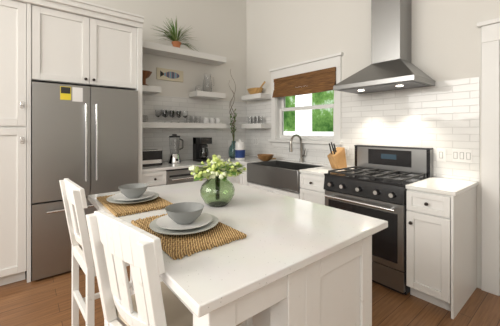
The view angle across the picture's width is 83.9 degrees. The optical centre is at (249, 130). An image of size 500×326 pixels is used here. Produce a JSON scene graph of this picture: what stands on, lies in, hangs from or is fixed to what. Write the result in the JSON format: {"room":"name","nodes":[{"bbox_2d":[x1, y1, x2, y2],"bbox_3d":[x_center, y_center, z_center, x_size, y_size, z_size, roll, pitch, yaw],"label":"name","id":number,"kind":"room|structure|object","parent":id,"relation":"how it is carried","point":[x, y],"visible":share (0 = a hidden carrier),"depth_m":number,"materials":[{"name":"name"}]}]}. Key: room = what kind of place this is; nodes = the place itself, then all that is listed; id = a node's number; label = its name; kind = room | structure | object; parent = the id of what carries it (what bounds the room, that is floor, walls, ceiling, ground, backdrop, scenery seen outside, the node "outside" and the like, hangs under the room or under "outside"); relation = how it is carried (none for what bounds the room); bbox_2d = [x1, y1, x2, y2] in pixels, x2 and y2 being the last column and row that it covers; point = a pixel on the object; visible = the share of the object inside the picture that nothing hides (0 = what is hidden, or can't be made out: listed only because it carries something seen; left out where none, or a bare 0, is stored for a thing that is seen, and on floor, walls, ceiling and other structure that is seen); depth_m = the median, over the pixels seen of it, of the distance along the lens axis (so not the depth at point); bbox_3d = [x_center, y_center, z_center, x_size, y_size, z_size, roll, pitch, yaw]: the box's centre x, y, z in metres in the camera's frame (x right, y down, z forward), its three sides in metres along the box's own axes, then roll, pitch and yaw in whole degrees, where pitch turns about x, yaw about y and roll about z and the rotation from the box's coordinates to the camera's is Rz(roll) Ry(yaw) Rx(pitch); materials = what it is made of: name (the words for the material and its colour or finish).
{"room":"kitchen","nodes":[
{"label":"kitchen","id":0,"kind":"room"},
{"bbox_2d":[82,0,245,161],"bbox_3d":[-2.841,-0.552,2.669,7.350,3.800,0.150,0,0,-39],"label":"wall","id":1,"kind":"structure","parent":0,"point":[219,28],"depth_m":4.24,"materials":[{"name":"white paint"}]},
{"bbox_2d":[32,0,139,91],"bbox_3d":[-1.794,-0.812,3.012,0.915,0.720,0.638,0,0,-39],"label":"upper cabinet","id":2,"kind":"object","parent":1,"relation":"attached to","point":[77,42],"depth_m":2.73,"materials":[{"name":"white wood"}]},
{"bbox_2d":[142,85,160,93],"bbox_3d":[-1.373,-0.524,3.593,0.368,0.075,0.256,0,0,-39],"label":"shelf","id":3,"kind":"object","parent":1,"relation":"attached to","point":[146,89],"visible":0.56,"depth_m":3.55,"materials":[{"name":"white wood"}]},
{"bbox_2d":[142,70,151,85],"bbox_3d":[-1.369,-0.658,3.594,0.200,0.190,0.200,0,0,-39],"label":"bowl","id":4,"kind":"object","parent":3,"relation":"on","point":[146,74],"visible":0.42,"depth_m":3.56,"materials":[{"name":"brown wood"}]},
{"bbox_2d":[156,67,182,81],"bbox_3d":[-1.132,-0.782,3.952,0.390,0.160,0.022,0,0,-39],"label":"framed picture","id":5,"kind":"object","parent":1,"relation":"attached to","point":[169,74],"visible":0.98,"depth_m":3.93},
{"bbox_2d":[142,122,225,127],"bbox_3d":[-0.979,-0.065,3.916,1.388,0.075,0.256,0,0,-39],"label":"shelf","id":6,"kind":"object","parent":1,"relation":"attached to","point":[177,125],"visible":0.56,"depth_m":3.78,"materials":[{"name":"white wood"}]},
{"bbox_2d":[142,115,147,121],"bbox_3d":[-1.415,-0.146,3.556,0.210,0.087,0.210,0,0,-39],"label":"plate stack","id":7,"kind":"object","parent":6,"relation":"on","point":[144,118],"visible":0.38,"depth_m":3.52,"materials":[{"name":"white ceramic"}]},
{"bbox_2d":[155,109,199,122],"bbox_3d":[-0.985,-0.188,3.900,0.662,0.170,0.170,0,0,-39],"label":"glasses","id":8,"kind":"object","parent":6,"relation":"on","point":[172,113],"visible":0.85,"depth_m":3.82,"materials":[{"name":"clear glass"}]},
{"bbox_2d":[204,118,210,122],"bbox_3d":[-0.650,-0.145,4.174,0.093,0.085,0.080,0,0,15],"label":"mug","id":9,"kind":"object","parent":6,"relation":"on","point":[206,120],"depth_m":4.14,"materials":[{"name":"white ceramic"}]},
{"bbox_2d":[211,118,216,122],"bbox_3d":[-0.572,-0.145,4.237,0.093,0.085,0.080,0,0,15],"label":"mug","id":10,"kind":"object","parent":6,"relation":"on","point":[211,120],"depth_m":4.22,"materials":[{"name":"white ceramic"}]},
{"bbox_2d":[142,40,225,65],"bbox_3d":[-0.979,-1.075,3.916,1.388,0.085,0.256,0,0,-39],"label":"shelf","id":11,"kind":"object","parent":1,"relation":"attached to","point":[172,52],"visible":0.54,"depth_m":3.85,"materials":[{"name":"white wood"}]},
{"bbox_2d":[154,18,195,49],"bbox_3d":[-0.928,-1.334,3.764,0.776,0.431,0.423,0,0,-39],"label":"plant","id":12,"kind":"object","parent":11,"relation":"on","point":[173,37],"visible":0.92,"depth_m":3.81,"materials":[{"name":"green plant"}]},
{"bbox_2d":[142,94,245,160],"bbox_3d":[-0.833,-0.023,4.206,1.980,0.918,0.008,0,0,-39],"label":"tile","id":13,"kind":"structure","parent":1,"relation":"attached to","point":[155,138],"depth_m":4.16,"materials":[{"name":"white tile"}]},
{"bbox_2d":[189,91,225,99],"bbox_3d":[-0.640,-0.524,4.192,0.485,0.075,0.256,0,0,-39],"label":"shelf","id":14,"kind":"object","parent":1,"relation":"attached to","point":[205,95],"visible":1,"depth_m":4.10,"materials":[{"name":"white wood"}]},
{"bbox_2d":[195,73,213,91],"bbox_3d":[-0.673,-0.703,4.162,0.317,0.280,0.136,0,0,-39],"label":"pitcher","id":15,"kind":"object","parent":14,"relation":"on","point":[207,85],"visible":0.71,"depth_m":4.13,"materials":[{"name":"clear glass"}]},
{"bbox_2d":[0,266,499,325],"bbox_3d":[-0.750,1.398,0.148,7.400,0.100,6.800,0,0,-39],"label":"floor","id":16,"kind":"structure","parent":0,"point":[46,301],"depth_m":2.12,"materials":[{"name":"brown wood"}]},
{"bbox_2d":[0,0,31,285],"bbox_3d":[-2.418,0.088,2.500,0.699,2.520,0.643,0,0,-39],"label":"tall cabinet","id":17,"kind":"object","parent":16,"relation":"on","point":[15,15],"depth_m":2.42,"materials":[{"name":"white wood"}]},
{"bbox_2d":[31,81,137,280],"bbox_3d":[-1.752,0.461,2.960,0.903,1.775,0.716,0,0,-39],"label":"fridge","id":18,"kind":"object","parent":16,"relation":"on","point":[85,138],"visible":0.67,"depth_m":2.62,"materials":[{"name":"silver metal"}]},
{"bbox_2d":[59,178,134,325],"bbox_3d":[-0.877,0.816,1.747,0.478,1.065,0.430,0,0,-42],"label":"chair","id":19,"kind":"object","parent":16,"relation":"on","point":[74,199],"visible":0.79,"depth_m":1.56,"materials":[{"name":"beige wood"}]},
{"bbox_2d":[142,170,165,186],"bbox_3d":[-1.289,0.908,3.425,0.286,0.880,0.638,0,0,-39],"label":"base cabinet","id":20,"kind":"object","parent":16,"relation":"on","point":[154,178],"depth_m":3.18,"materials":[{"name":"white wood"}]},
{"bbox_2d":[142,158,238,171],"bbox_3d":[-0.876,0.453,3.758,1.348,0.030,0.631,0,0,-39],"label":"countertop","id":21,"kind":"structure","parent":20,"relation":"on","point":[165,165],"depth_m":3.45,"materials":[{"name":"stone"}]},
{"bbox_2d":[142,149,161,166],"bbox_3d":[-1.240,0.340,3.452,0.290,0.194,0.173,0,0,-39],"label":"toaster","id":22,"kind":"object","parent":21,"relation":"on","point":[151,157],"visible":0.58,"depth_m":3.38,"materials":[{"name":"silver metal"}]},
{"bbox_2d":[168,134,182,163],"bbox_3d":[-0.987,0.244,3.686,0.198,0.385,0.170,0,0,-39],"label":"blender","id":23,"kind":"object","parent":21,"relation":"on","point":[174,144],"visible":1,"depth_m":3.62,"materials":[{"name":"silver metal"}]},
{"bbox_2d":[193,137,211,161],"bbox_3d":[-0.665,0.270,3.934,0.180,0.335,0.263,0,0,-39],"label":"coffee maker","id":24,"kind":"object","parent":21,"relation":"on","point":[200,150],"visible":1,"depth_m":3.87,"materials":[{"name":"black plastic"}]},
{"bbox_2d":[86,210,252,325],"bbox_3d":[-0.295,0.816,1.075,0.430,1.065,0.478,0,0,41],"label":"chair","id":25,"kind":"object","parent":16,"relation":"on","point":[117,244],"visible":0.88,"depth_m":0.91,"materials":[{"name":"beige wood"}]},
{"bbox_2d":[199,167,238,183],"bbox_3d":[-0.580,0.908,4.004,0.616,0.880,0.638,0,0,-39],"label":"base cabinet","id":26,"kind":"object","parent":16,"relation":"on","point":[235,180],"depth_m":3.88,"materials":[{"name":"white wood"}]},
{"bbox_2d":[166,168,198,184],"bbox_3d":[-0.969,0.865,3.627,0.456,0.757,0.634,0,0,-39],"label":"dishwasher","id":27,"kind":"object","parent":26,"relation":"in","point":[177,176],"visible":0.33,"depth_m":3.36,"materials":[{"name":"silver metal"}]},
{"bbox_2d":[239,163,242,184],"bbox_3d":[-0.088,0.908,4.364,0.638,0.880,0.703,0,0,-39],"label":"base cabinet","id":28,"kind":"object","parent":16,"relation":"on","point":[240,175],"depth_m":3.90,"materials":[{"name":"white wood"}]},
{"bbox_2d":[243,164,250,186],"bbox_3d":[0.179,0.908,4.037,0.638,0.880,0.260,0,0,-39],"label":"base cabinet","id":29,"kind":"object","parent":16,"relation":"on","point":[245,182],"depth_m":3.83,"materials":[{"name":"white wood"}]},
{"bbox_2d":[159,235,371,325],"bbox_3d":[-0.199,0.898,1.540,0.885,0.899,1.369,0,0,-39],"label":"kitchen island","id":30,"kind":"object","parent":16,"relation":"on","point":[334,289],"visible":0.15,"depth_m":1.04,"materials":[{"name":"white wood"}]},
{"bbox_2d":[88,180,387,316],"bbox_3d":[-0.205,0.433,1.536,0.980,0.030,1.460,0,0,-39],"label":"island countertop","id":31,"kind":"structure","parent":30,"relation":"on","point":[286,235],"depth_m":1.05,"materials":[{"name":"stone"}]},
{"bbox_2d":[96,194,172,216],"bbox_3d":[-0.668,0.409,1.597,0.301,0.016,0.461,0,0,-39],"label":"placemat","id":32,"kind":"object","parent":31,"relation":"on","point":[119,209],"visible":0.58,"depth_m":1.48,"materials":[{"name":"beige wicker"}]},
{"bbox_2d":[106,191,158,203],"bbox_3d":[-0.667,0.386,1.597,0.280,0.028,0.280,0,0,-39],"label":"plate","id":33,"kind":"object","parent":32,"relation":"on","point":[120,198],"visible":0.71,"depth_m":1.56,"materials":[{"name":"white ceramic"}]},
{"bbox_2d":[118,183,147,197],"bbox_3d":[-0.667,0.351,1.597,0.160,0.062,0.160,0,0,-39],"label":"bowl","id":34,"kind":"object","parent":33,"relation":"on","point":[135,190],"visible":1,"depth_m":1.56,"materials":[{"name":"grey ceramic"}]},
{"bbox_2d":[131,214,246,259],"bbox_3d":[-0.271,0.409,1.159,0.301,0.016,0.461,0,0,-39],"label":"placemat","id":35,"kind":"object","parent":31,"relation":"on","point":[174,247],"visible":0.6,"depth_m":1.04,"materials":[{"name":"beige wicker"}]},
{"bbox_2d":[149,212,218,234],"bbox_3d":[-0.271,0.386,1.159,0.280,0.028,0.280,0,0,-39],"label":"plate","id":36,"kind":"object","parent":35,"relation":"on","point":[167,225],"visible":0.81,"depth_m":1.12,"materials":[{"name":"white ceramic"}]},
{"bbox_2d":[165,202,203,224],"bbox_3d":[-0.271,0.351,1.159,0.160,0.062,0.160,0,0,-39],"label":"bowl","id":37,"kind":"object","parent":36,"relation":"on","point":[183,213],"visible":1,"depth_m":1.14,"materials":[{"name":"grey ceramic"}]},
{"bbox_2d":[200,170,234,206],"bbox_3d":[-0.181,0.320,1.555,0.194,0.195,0.194,0,0,-39],"label":"flower vase","id":38,"kind":"object","parent":31,"relation":"on","point":[216,191],"visible":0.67,"depth_m":1.49,"materials":[{"name":"green glass"}]},
{"bbox_2d":[189,154,246,181],"bbox_3d":[-0.175,0.262,1.573,0.371,0.251,0.378,0,0,-39],"label":"flowers","id":39,"kind":"object","parent":38,"relation":"in","point":[209,171],"visible":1,"depth_m":1.50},
{"bbox_2d":[251,183,298,198],"bbox_3d":[0.506,1.028,3.636,0.638,0.640,0.905,0,0,-39],"label":"base cabinet","id":40,"kind":"object","parent":16,"relation":"on","point":[287,193],"depth_m":3.36,"materials":[{"name":"white wood"}]},
{"bbox_2d":[299,173,324,204],"bbox_3d":[0.880,0.908,3.178,0.638,0.880,0.408,0,0,-39],"label":"base cabinet","id":41,"kind":"object","parent":16,"relation":"on","point":[312,189],"depth_m":2.95,"materials":[{"name":"white wood"}]},
{"bbox_2d":[221,155,354,175],"bbox_3d":[0.346,0.453,3.826,0.631,0.030,2.088,0,0,-39],"label":"countertop","id":42,"kind":"structure","parent":41,"relation":"on","point":[321,171],"depth_m":3.55,"materials":[{"name":"stone"}]},
{"bbox_2d":[228,70,236,157],"bbox_3d":[-0.257,-0.260,4.346,0.188,1.394,0.164,0,0,-39],"label":"vase","id":43,"kind":"object","parent":42,"relation":"on","point":[231,151],"visible":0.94,"depth_m":4.32,"materials":[{"name":"teal"}]},
{"bbox_2d":[235,139,244,159],"bbox_3d":[-0.146,0.284,4.088,0.154,0.305,0.154,0,0,-39],"label":"bottle","id":44,"kind":"object","parent":42,"relation":"on","point":[239,149],"visible":1,"depth_m":4.03,"materials":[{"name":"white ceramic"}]},
{"bbox_2d":[257,154,275,160],"bbox_3d":[0.217,0.395,4.125,0.412,0.085,0.462,0,0,-39],"label":"bowl","id":45,"kind":"object","parent":42,"relation":"on","point":[265,157],"depth_m":3.91,"materials":[{"name":"brown wood"}]},
{"bbox_2d":[247,160,322,192],"bbox_3d":[0.457,0.572,3.596,0.561,0.252,0.902,0,0,-39],"label":"sink","id":46,"kind":"object","parent":42,"relation":"in","point":[282,175],"visible":0.79,"depth_m":3.46,"materials":[{"name":"silver metal"}]},
{"bbox_2d":[289,134,305,161],"bbox_3d":[0.642,0.245,3.728,0.258,0.383,0.107,0,0,-39],"label":"faucet","id":47,"kind":"object","parent":42,"relation":"on","point":[290,147],"visible":0.98,"depth_m":3.77,"materials":[{"name":"silver metal"}]},
{"bbox_2d":[327,142,346,168],"bbox_3d":[0.995,0.285,3.174,0.248,0.305,0.100,0,0,-39],"label":"knife block","id":48,"kind":"object","parent":42,"relation":"on","point":[336,157],"visible":0.94,"depth_m":3.13,"materials":[{"name":"brown wood"}]},
{"bbox_2d":[324,145,432,294],"bbox_3d":[1.213,0.758,2.694,0.715,1.180,0.756,0,0,-39],"label":"range","id":49,"kind":"object","parent":16,"relation":"on","point":[375,181],"visible":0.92,"depth_m":2.47,"materials":[{"name":"silver metal"}]},
{"bbox_2d":[406,186,476,319],"bbox_3d":[1.582,0.908,2.295,0.668,0.879,0.320,0,0,-39],"label":"base cabinet","id":50,"kind":"object","parent":16,"relation":"on","point":[441,250],"visible":0.94,"depth_m":2.12,"materials":[{"name":"white wood"}]},
{"bbox_2d":[405,177,477,195],"bbox_3d":[1.593,0.453,2.296,0.636,0.030,0.334,0,0,-39],"label":"countertop","id":51,"kind":"structure","parent":50,"relation":"on","point":[447,186],"depth_m":2.20,"materials":[{"name":"stone"}]},
{"bbox_2d":[246,0,499,288],"bbox_3d":[2.083,-0.552,2.332,0.150,3.800,6.600,0,0,-39],"label":"wall","id":52,"kind":"structure","parent":0,"point":[445,40],"depth_m":3.28,"materials":[{"name":"white paint"}]},
{"bbox_2d":[241,93,270,100],"bbox_3d":[0.101,-0.524,4.449,0.239,0.075,0.474,0,0,-39],"label":"shelf","id":53,"kind":"object","parent":52,"relation":"attached to","point":[257,96],"visible":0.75,"depth_m":4.32,"materials":[{"name":"white wood"}]},
{"bbox_2d":[247,81,265,93],"bbox_3d":[0.110,-0.658,4.436,0.210,0.190,0.411,0,0,-39],"label":"bowl","id":54,"kind":"object","parent":53,"relation":"on","point":[254,90],"visible":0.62,"depth_m":4.37,"materials":[{"name":"brown wood"}]},
{"bbox_2d":[241,123,270,128],"bbox_3d":[0.095,-0.065,4.450,0.231,0.075,0.484,0,0,-39],"label":"shelf","id":55,"kind":"object","parent":52,"relation":"attached to","point":[255,126],"visible":1,"depth_m":4.32,"materials":[{"name":"white wood"}]},
{"bbox_2d":[253,116,256,123],"bbox_3d":[0.110,-0.163,4.439,0.065,0.120,0.065,0,0,39],"label":"glass","id":56,"kind":"object","parent":55,"relation":"on","point":[256,119],"depth_m":4.48,"materials":[{"name":"clear glass"}]},
{"bbox_2d":[257,116,262,122],"bbox_3d":[0.167,-0.163,4.370,0.065,0.120,0.065,0,0,39],"label":"glass","id":57,"kind":"object","parent":55,"relation":"on","point":[259,118],"depth_m":4.35,"materials":[{"name":"clear glass"}]},
{"bbox_2d":[268,52,342,150],"bbox_3d":[0.764,-0.342,3.895,0.215,1.200,1.270,0,0,-39],"label":"window","id":58,"kind":"structure","parent":52,"relation":"in","point":[308,116],"depth_m":3.84,"materials":[{"name":"white wood"}]},
{"bbox_2d":[272,67,335,97],"bbox_3d":[0.699,-0.630,3.826,0.056,0.293,1.075,0,0,-39],"label":"window blind","id":59,"kind":"object","parent":58,"relation":"attached to","point":[321,80],"visible":0.98,"depth_m":3.75,"materials":[{"name":"brown wood"}]},
{"bbox_2d":[246,77,479,180],"bbox_3d":[0.943,-0.008,3.602,0.008,0.888,3.190,0,0,-39],"label":"tile","id":60,"kind":"structure","parent":52,"relation":"attached to","point":[443,115],"depth_m":2.78,"materials":[{"name":"white tile"}]},
{"bbox_2d":[344,147,348,156],"bbox_3d":[1.146,0.258,3.340,0.008,0.120,0.075,0,0,-39],"label":"outlet","id":61,"kind":"object","parent":60,"relation":"attached to","point":[347,151],"visible":0.71,"depth_m":3.32,"materials":[{"name":"white plastic"}]},
{"bbox_2d":[436,149,445,161],"bbox_3d":[1.769,0.231,2.577,0.008,0.115,0.075,0,0,-39],"label":"switch plate","id":62,"kind":"object","parent":60,"relation":"attached to","point":[440,154],"visible":1,"depth_m":2.57,"materials":[{"name":"white plastic"}]},
{"bbox_2d":[452,149,471,162],"bbox_3d":[1.869,0.226,2.455,0.008,0.115,0.140,0,0,-39],"label":"switch plate","id":63,"kind":"object","parent":60,"relation":"attached to","point":[462,155],"visible":1,"depth_m":2.45,"materials":[{"name":"white plastic"}]},
{"bbox_2d":[333,0,435,93],"bbox_3d":[1.308,-1.429,2.765,0.498,2.041,0.780,0,0,-39],"label":"range hood","id":64,"kind":"object","parent":52,"relation":"attached to","point":[391,67],"visible":0.98,"depth_m":2.69,"materials":[{"name":"silver metal"}]},
{"bbox_2d":[477,17,499,295],"bbox_3d":[2.365,0.221,1.950,0.195,2.255,1.190,0,0,-39],"label":"door frame","id":65,"kind":"structure","parent":52,"relation":"attached to","point":[490,156],"depth_m":2.30,"materials":[{"name":"white wood"}]}
]}

